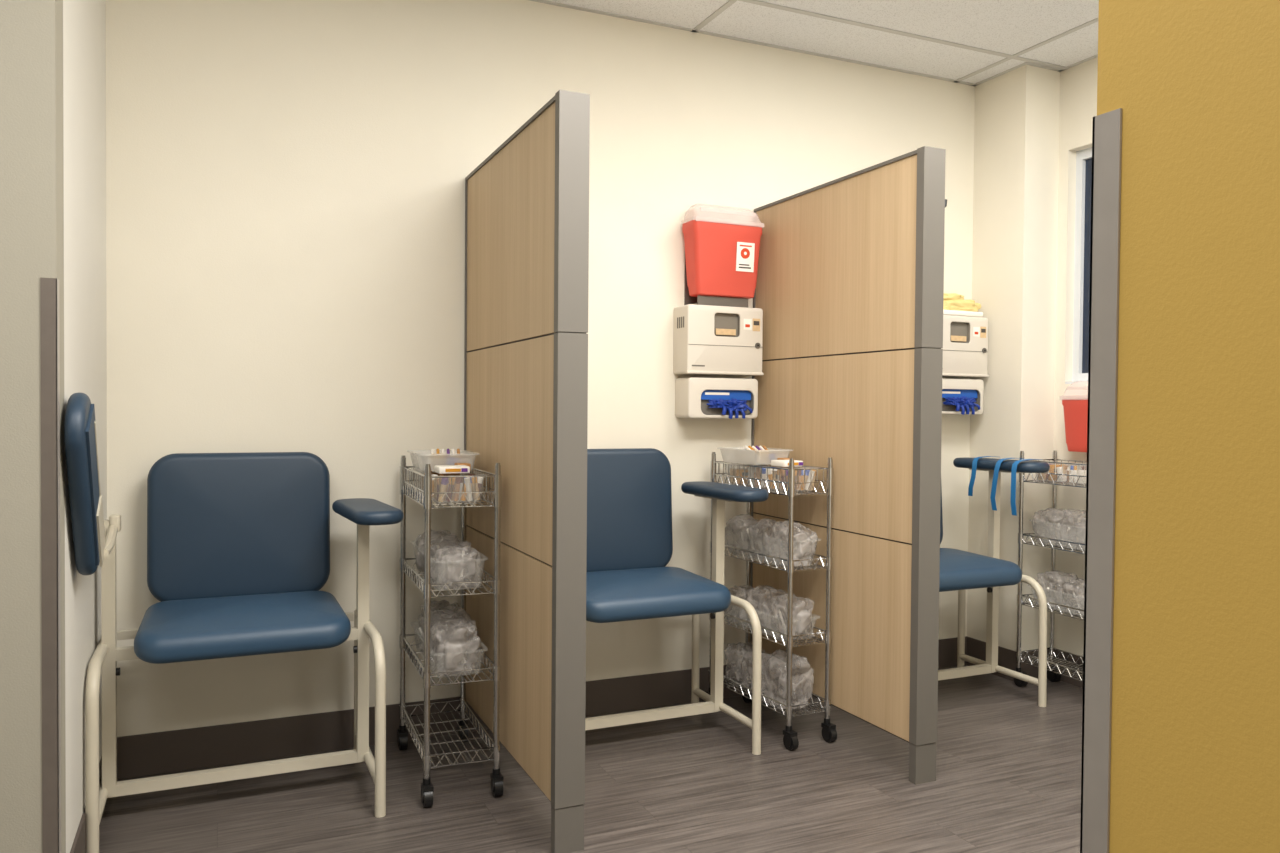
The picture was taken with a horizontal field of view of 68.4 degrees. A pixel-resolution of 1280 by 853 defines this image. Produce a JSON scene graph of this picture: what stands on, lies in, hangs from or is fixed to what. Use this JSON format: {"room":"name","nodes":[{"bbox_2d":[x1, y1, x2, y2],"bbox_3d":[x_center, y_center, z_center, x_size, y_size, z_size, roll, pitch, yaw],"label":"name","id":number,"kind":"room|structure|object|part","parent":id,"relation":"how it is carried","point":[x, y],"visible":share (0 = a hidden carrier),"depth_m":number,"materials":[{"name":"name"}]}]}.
{"room":"blood draw room","nodes":[
{"label":"blood draw room","id":0,"kind":"room"},
{"bbox_2d":[0,0,65,852],"bbox_3d":[-2.382,-0.223,1.727,2.267,2.841,0.120,0,1,-24],"label":"wall","id":1,"kind":"structure","parent":0,"point":[31,31],"depth_m":2.12,"materials":[{"name":"beige paint"}]},
{"bbox_2d":[40,277,60,852],"bbox_3d":[-1.347,0.431,2.155,0.032,1.534,0.032,0,1,-24],"label":"guard","id":2,"kind":"object","parent":1,"relation":"attached to","point":[49,287],"visible":1,"depth_m":2.14,"materials":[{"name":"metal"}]},
{"bbox_2d":[63,0,106,852],"bbox_3d":[-1.621,-0.234,2.652,0.120,2.841,0.945,0,1,-24],"label":"wall","id":3,"kind":"structure","parent":0,"point":[84,21],"depth_m":2.54,"materials":[{"name":"white paint"}]},
{"bbox_2d":[70,756,101,852],"bbox_3d":[-1.548,1.117,2.646,0.008,0.140,1.057,0,1,-24],"label":"baseboard","id":4,"kind":"structure","parent":3,"relation":"attached to","point":[79,843],"depth_m":2.49,"materials":[{"name":"plastic"}]},
{"bbox_2d":[106,0,974,736],"bbox_3d":[0.013,-0.246,3.969,4.141,2.841,0.120,0,1,-24],"label":"wall","id":5,"kind":"structure","parent":0,"point":[285,179],"depth_m":3.48,"materials":[{"name":"beige paint"}]},
{"bbox_2d":[117,636,967,778],"bbox_3d":[-0.077,1.106,3.889,3.709,0.140,0.008,0,1,-24],"label":"baseboard","id":6,"kind":"structure","parent":5,"relation":"attached to","point":[139,755],"depth_m":3.40,"materials":[{"name":"plastic"}]},
{"bbox_2d":[684,259,747,307],"bbox_3d":[0.337,-0.652,3.981,0.280,0.300,0.105,0,1,-24],"label":"wall bracket","id":7,"kind":"object","parent":5,"relation":"attached to","point":[699,300],"depth_m":3.95,"materials":[{"name":"grey plastic"}]},
{"bbox_2d":[675,377,757,418],"bbox_3d":[0.330,-0.118,3.964,0.332,0.169,0.153,0,1,-24],"label":"dispenser","id":8,"kind":"object","parent":5,"relation":"attached to","point":[695,397],"visible":1,"depth_m":3.92,"materials":[{"name":"white plastic"}]},
{"bbox_2d":[673,304,763,375],"bbox_3d":[0.332,-0.359,3.966,0.364,0.283,0.140,0,1,-24],"label":"wall cabinet","id":9,"kind":"object","parent":5,"relation":"attached to","point":[707,339],"depth_m":3.91,"materials":[{"name":"beige plastic"}]},
{"bbox_2d":[682,220,761,298],"bbox_3d":[0.346,-0.734,3.961,0.337,0.380,0.134,0,1,-24],"label":"sharps container","id":10,"kind":"object","parent":5,"relation":"attached to","point":[722,258],"visible":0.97,"depth_m":3.90,"materials":[{"name":"red plastic"}]},
{"bbox_2d":[942,378,983,414],"bbox_3d":[1.472,-0.141,4.477,0.332,0.169,0.150,0,1,-24],"label":"dispenser","id":11,"kind":"object","parent":5,"relation":"attached to","point":[959,396],"visible":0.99,"depth_m":4.45,"materials":[{"name":"white plastic"}]},
{"bbox_2d":[941,315,988,377],"bbox_3d":[1.474,-0.379,4.479,0.364,0.283,0.140,0,1,-24],"label":"upper cabinet","id":12,"kind":"object","parent":5,"relation":"attached to","point":[965,338],"visible":0.65,"depth_m":4.45,"materials":[{"name":"white plastic"}]},
{"bbox_2d":[943,293,982,316],"bbox_3d":[1.503,-0.578,4.488,0.288,0.110,0.110,0,1,-24],"label":"pack","id":13,"kind":"object","parent":12,"relation":"on","point":[954,304],"visible":0.83,"depth_m":4.44},
{"bbox_2d":[99,665,1082,852],"bbox_3d":[0.121,1.274,0.938,6.388,0.080,5.760,0,1,-24],"label":"floor","id":14,"kind":"structure","parent":0,"point":[1008,766],"depth_m":3.03,"materials":[{"name":"grey plastic"}]},
{"bbox_2d":[64,393,403,852],"bbox_3d":[-1.145,0.549,2.807,0.862,1.278,0.988,0,1,-24],"label":"chair","id":15,"kind":"object","parent":14,"relation":"on","point":[238,544],"visible":1,"depth_m":3.05,"materials":[{"name":"leather"}]},
{"bbox_3d":[-1.256,0.708,2.974,0.797,0.950,0.600,0,1,-24],"label":"frame","id":16,"kind":"part","parent":15,"relation":"part of","materials":[{"name":"metal"}]},
{"bbox_2d":[147,452,329,601],"bbox_3d":[-1.350,0.339,3.195,0.570,0.499,0.088,0,1,-24],"label":"backrest cushion","id":17,"kind":"object","parent":15,"relation":"on","point":[219,524],"depth_m":3.16,"materials":[{"name":"blue leather"}]},
{"bbox_2d":[134,591,350,663],"bbox_3d":[-1.229,0.604,2.934,0.592,0.118,0.475,0,1,-24],"label":"seat cushion","id":18,"kind":"object","parent":15,"relation":"on","point":[186,625],"depth_m":2.79,"materials":[{"name":"blue leather"}]},
{"bbox_3d":[-0.897,0.278,3.090,0.155,0.054,0.475,0,1,-28],"label":"armrest","id":19,"kind":"part","parent":15,"relation":"part of","materials":[{"name":"blue leather"}]},
{"bbox_2d":[397,455,502,807],"bbox_3d":[-0.659,0.647,3.224,0.255,1.071,0.589,0,1,-22],"label":"utility cart","id":20,"kind":"object","parent":14,"relation":"on","point":[427,789],"visible":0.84,"depth_m":3.04,"materials":[{"name":"silver metal"}]},
{"bbox_2d":[415,530,480,589],"bbox_3d":[-0.662,0.445,3.234,0.181,0.154,0.491,0,1,-22],"label":"bundle","id":21,"kind":"object","parent":20,"relation":"on","point":[448,567],"visible":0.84,"depth_m":3.14,"materials":[{"name":"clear plastic"}]},
{"bbox_2d":[418,600,479,675],"bbox_3d":[-0.664,0.716,3.238,0.181,0.172,0.487,0,1,-22],"label":"bundle","id":22,"kind":"object","parent":20,"relation":"on","point":[454,647],"visible":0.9,"depth_m":3.14,"materials":[{"name":"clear plastic"}]},
{"bbox_2d":[424,470,482,501],"bbox_3d":[-0.660,0.197,3.229,0.181,0.090,0.476,0,1,-22],"label":"bin","id":23,"kind":"object","parent":20,"relation":"on","point":[457,482],"visible":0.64,"depth_m":3.04,"materials":[{"name":"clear plastic"}]},
{"bbox_2d":[423,448,470,473],"bbox_3d":[-0.672,0.114,3.260,0.206,0.069,0.424,0,1,-22],"label":"tray","id":24,"kind":"object","parent":23,"relation":"on","point":[443,463],"visible":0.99,"depth_m":3.20,"materials":[{"name":"white plastic"}]},
{"bbox_2d":[464,90,589,852],"bbox_3d":[-0.411,0.126,3.121,0.089,2.124,1.087,0,1,-24],"label":"divider","id":25,"kind":"object","parent":14,"relation":"on","point":[527,202],"visible":0.96,"depth_m":2.82,"materials":[{"name":"brown wood"}]},
{"bbox_3d":[-0.418,0.064,3.136,0.085,1.998,1.051,0,1,-24],"label":"trim rail","id":26,"kind":"part","parent":25,"relation":"part of","materials":[{"name":"wood"}]},
{"bbox_3d":[-0.196,0.136,2.642,0.089,2.124,0.036,0,1,-24],"label":"post","id":27,"kind":"part","parent":25,"relation":"part of","materials":[{"name":"metal"}]},
{"bbox_2d":[585,448,768,754],"bbox_3d":[0.011,0.542,3.425,0.916,1.287,0.808,0,1,-24],"label":"chair","id":28,"kind":"object","parent":14,"relation":"on","point":[630,538],"visible":0.51,"depth_m":3.65,"materials":[{"name":"leather"}]},
{"bbox_2d":[586,448,672,571],"bbox_3d":[-0.133,0.338,3.741,0.570,0.499,0.088,0,1,-24],"label":"backrest cushion","id":29,"kind":"object","parent":28,"relation":"on","point":[629,492],"depth_m":3.74,"materials":[{"name":"blue leather"}]},
{"bbox_2d":[586,567,730,622],"bbox_3d":[-0.011,0.604,3.481,0.592,0.118,0.475,0,1,-24],"label":"seat cushion","id":30,"kind":"object","parent":28,"relation":"on","point":[613,594],"depth_m":3.32,"materials":[{"name":"blue leather"}]},
{"bbox_3d":[0.321,0.251,3.636,0.155,0.054,0.475,0,1,-28],"label":"armrest","id":31,"kind":"part","parent":28,"relation":"part of","materials":[{"name":"blue leather"}]},
{"bbox_2d":[706,451,836,749],"bbox_3d":[0.513,0.647,3.733,0.213,1.071,0.589,0,1,-28],"label":"utility cart","id":32,"kind":"object","parent":14,"relation":"on","point":[829,733],"visible":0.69,"depth_m":3.55,"materials":[{"name":"silver metal"}]},
{"bbox_2d":[724,643,813,708],"bbox_3d":[0.501,0.962,3.742,0.155,0.199,0.476,0,1,-28],"label":"bundle","id":33,"kind":"object","parent":32,"relation":"in","point":[778,657],"visible":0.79,"depth_m":3.68,"materials":[{"name":"grey"}]},
{"bbox_2d":[725,585,812,639],"bbox_3d":[0.507,0.720,3.747,0.161,0.164,0.496,0,1,-28],"label":"bundle","id":34,"kind":"object","parent":32,"relation":"on","point":[767,614],"visible":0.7,"depth_m":3.67,"materials":[{"name":"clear plastic"}]},
{"bbox_2d":[725,514,817,566],"bbox_3d":[0.508,0.439,3.743,0.161,0.165,0.489,0,1,-28],"label":"bundle","id":35,"kind":"object","parent":32,"relation":"on","point":[802,540],"visible":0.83,"depth_m":3.69,"materials":[{"name":"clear plastic"}]},
{"bbox_2d":[730,465,816,489],"bbox_3d":[0.511,0.197,3.737,0.161,0.090,0.476,0,1,-28],"label":"bin","id":36,"kind":"object","parent":32,"relation":"on","point":[758,470],"visible":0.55,"depth_m":3.63,"materials":[{"name":"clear plastic"}]},
{"bbox_2d":[735,446,802,466],"bbox_3d":[0.495,0.114,3.767,0.186,0.069,0.424,0,1,-28],"label":"tray","id":37,"kind":"object","parent":36,"relation":"on","point":[760,454],"visible":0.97,"depth_m":3.72,"materials":[{"name":"white plastic"}]},
{"bbox_2d":[750,146,946,784],"bbox_3d":[0.764,0.125,3.649,0.124,2.124,1.087,0,1,-24],"label":"divider","id":38,"kind":"object","parent":14,"relation":"on","point":[849,291],"visible":0.89,"depth_m":3.40,"materials":[{"name":"brown wood"}]},
{"bbox_3d":[0.963,0.136,3.162,0.089,2.124,0.036,0,1,-24],"label":"post","id":39,"kind":"part","parent":38,"relation":"part of","materials":[{"name":"metal"}]},
{"bbox_2d":[938,457,1049,706],"bbox_3d":[1.279,0.638,4.110,0.862,1.090,0.600,0,1,-24],"label":"chair","id":40,"kind":"object","parent":14,"relation":"on","point":[960,570],"visible":0.41,"depth_m":4.07,"materials":[{"name":"metal"}]},
{"bbox_2d":[940,486,942,543],"bbox_3d":[1.154,0.338,4.319,0.570,0.499,0.088,0,1,-24],"label":"backrest cushion","id":41,"kind":"object","parent":40,"relation":"on","point":[941,516],"depth_m":4.40,"materials":[{"name":"blue leather"}]},
{"bbox_2d":[939,548,1021,591],"bbox_3d":[1.275,0.603,4.058,0.592,0.118,0.475,0,1,-24],"label":"seat cushion","id":42,"kind":"object","parent":40,"relation":"on","point":[959,569],"depth_m":3.89,"materials":[{"name":"blue leather"}]},
{"bbox_2d":[968,456,994,495],"bbox_3d":[1.555,0.223,4.256,0.160,0.178,0.040,0,1,-24],"label":"strap","id":43,"kind":"object","parent":40,"relation":"attached to","point":[974,464],"visible":1,"depth_m":4.22,"materials":[{"name":"blue rubber"}]},
{"bbox_3d":[1.608,0.172,4.212,0.155,0.054,0.475,0,1,-28],"label":"armrest","id":44,"kind":"part","parent":40,"relation":"part of","materials":[{"name":"blue leather"}]},
{"bbox_2d":[990,458,1023,510],"bbox_3d":[1.612,0.251,4.130,0.160,0.228,0.038,0,1,-24],"label":"strap","id":45,"kind":"object","parent":40,"relation":"attached to","point":[997,466],"visible":1,"depth_m":4.10,"materials":[{"name":"blue rubber"}]},
{"bbox_2d":[1010,459,1039,515],"bbox_3d":[1.655,0.258,4.035,0.160,0.238,0.041,0,1,-24],"label":"strap","id":46,"kind":"object","parent":40,"relation":"attached to","point":[1014,465],"visible":1,"depth_m":4.01,"materials":[{"name":"blue rubber"}]},
{"bbox_2d":[1014,450,1086,686],"bbox_3d":[1.938,0.653,4.076,0.238,1.071,0.589,0,1,-24],"label":"utility cart","id":47,"kind":"object","parent":14,"relation":"on","point":[1054,674],"visible":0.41,"depth_m":4.28,"materials":[{"name":"silver metal"}]},
{"bbox_2d":[1033,508,1085,547],"bbox_3d":[1.937,0.444,4.081,0.183,0.167,0.496,0,1,-24],"label":"plastic bag","id":48,"kind":"object","parent":47,"relation":"on","point":[1077,533],"visible":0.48,"depth_m":4.17,"materials":[{"name":"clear plastic"}]},
{"bbox_2d":[1035,571,1084,612],"bbox_3d":[1.932,0.716,4.090,0.181,0.182,0.503,0,1,-24],"label":"bundle","id":49,"kind":"object","parent":47,"relation":"on","point":[1076,595],"visible":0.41,"depth_m":4.18,"materials":[{"name":"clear plastic"}]},
{"bbox_2d":[1038,464,1086,482],"bbox_3d":[1.896,0.205,4.062,0.106,0.085,0.476,0,1,-24],"label":"bin","id":50,"kind":"object","parent":47,"relation":"on","point":[1073,469],"visible":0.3,"depth_m":4.13,"materials":[{"name":"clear plastic"}]},
{"bbox_2d":[547,0,1098,83],"bbox_3d":[0.145,-1.632,0.883,6.428,0.050,5.800,0,1,-24],"label":"ceiling","id":51,"kind":"structure","parent":0,"point":[1011,27],"depth_m":3.90,"materials":[{"name":"tile"}]},
{"bbox_2d":[529,0,1097,85],"bbox_3d":[0.144,-1.605,0.884,6.188,0.004,5.560,0,1,-24],"label":"grid","id":52,"kind":"object","parent":51,"relation":"attached to","point":[1031,62],"visible":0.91,"depth_m":4.03,"materials":[{"name":"white metal"}]},
{"bbox_2d":[967,65,1059,650],"bbox_3d":[1.786,-0.241,4.524,0.212,2.841,0.320,0,1,-24],"label":"wall column","id":53,"kind":"structure","parent":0,"point":[1016,121],"depth_m":4.40,"materials":[{"name":"beige paint"}]},
{"bbox_2d":[1054,57,1097,655],"bbox_3d":[2.467,-0.215,3.412,0.120,2.841,2.908,0,1,-24],"label":"wall","id":54,"kind":"structure","parent":0,"point":[1078,83],"depth_m":4.36,"materials":[{"name":"beige paint"}]},
{"bbox_2d":[966,637,1082,687],"bbox_3d":[2.303,1.135,3.364,0.220,0.140,2.900,0,1,-24],"label":"baseboard","id":55,"kind":"structure","parent":54,"relation":"attached to","point":[976,648],"depth_m":4.39,"materials":[{"name":"plastic"}]},
{"bbox_2d":[1062,399,1087,451],"bbox_3d":[1.998,-0.044,4.135,0.134,0.315,0.275,0,1,-24],"label":"sharps container","id":56,"kind":"object","parent":54,"relation":"attached to","point":[1075,410],"visible":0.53,"depth_m":4.16,"materials":[{"name":"red plastic"}]},
{"bbox_2d":[1065,147,1091,383],"bbox_3d":[2.274,-0.724,3.819,0.098,1.080,1.235,0,1,-24],"label":"frame","id":57,"kind":"object","parent":54,"relation":"attached to","point":[1083,155],"visible":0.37,"depth_m":4.36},
{"bbox_2d":[1082,158,1091,372],"bbox_3d":[2.292,-0.724,3.833,0.006,1.000,1.165,0,1,-24],"label":"pane","id":58,"kind":"object","parent":54,"relation":"attached to","point":[1088,168],"visible":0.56,"depth_m":4.34,"materials":[{"name":"glass"}]},
{"bbox_2d":[1097,0,1279,852],"bbox_3d":[1.036,-0.157,-0.278,0.120,2.841,2.652,0,1,-24],"label":"wall","id":59,"kind":"structure","parent":0,"point":[1195,768],"depth_m":0.81,"materials":[{"name":"yellow paint"}]},
{"bbox_2d":[1080,108,1121,852],"bbox_3d":[0.449,0.469,0.913,0.030,1.534,0.030,0,1,-24],"label":"guard","id":60,"kind":"object","parent":59,"relation":"attached to","point":[1107,127],"visible":1,"depth_m":0.90,"materials":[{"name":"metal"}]}
]}

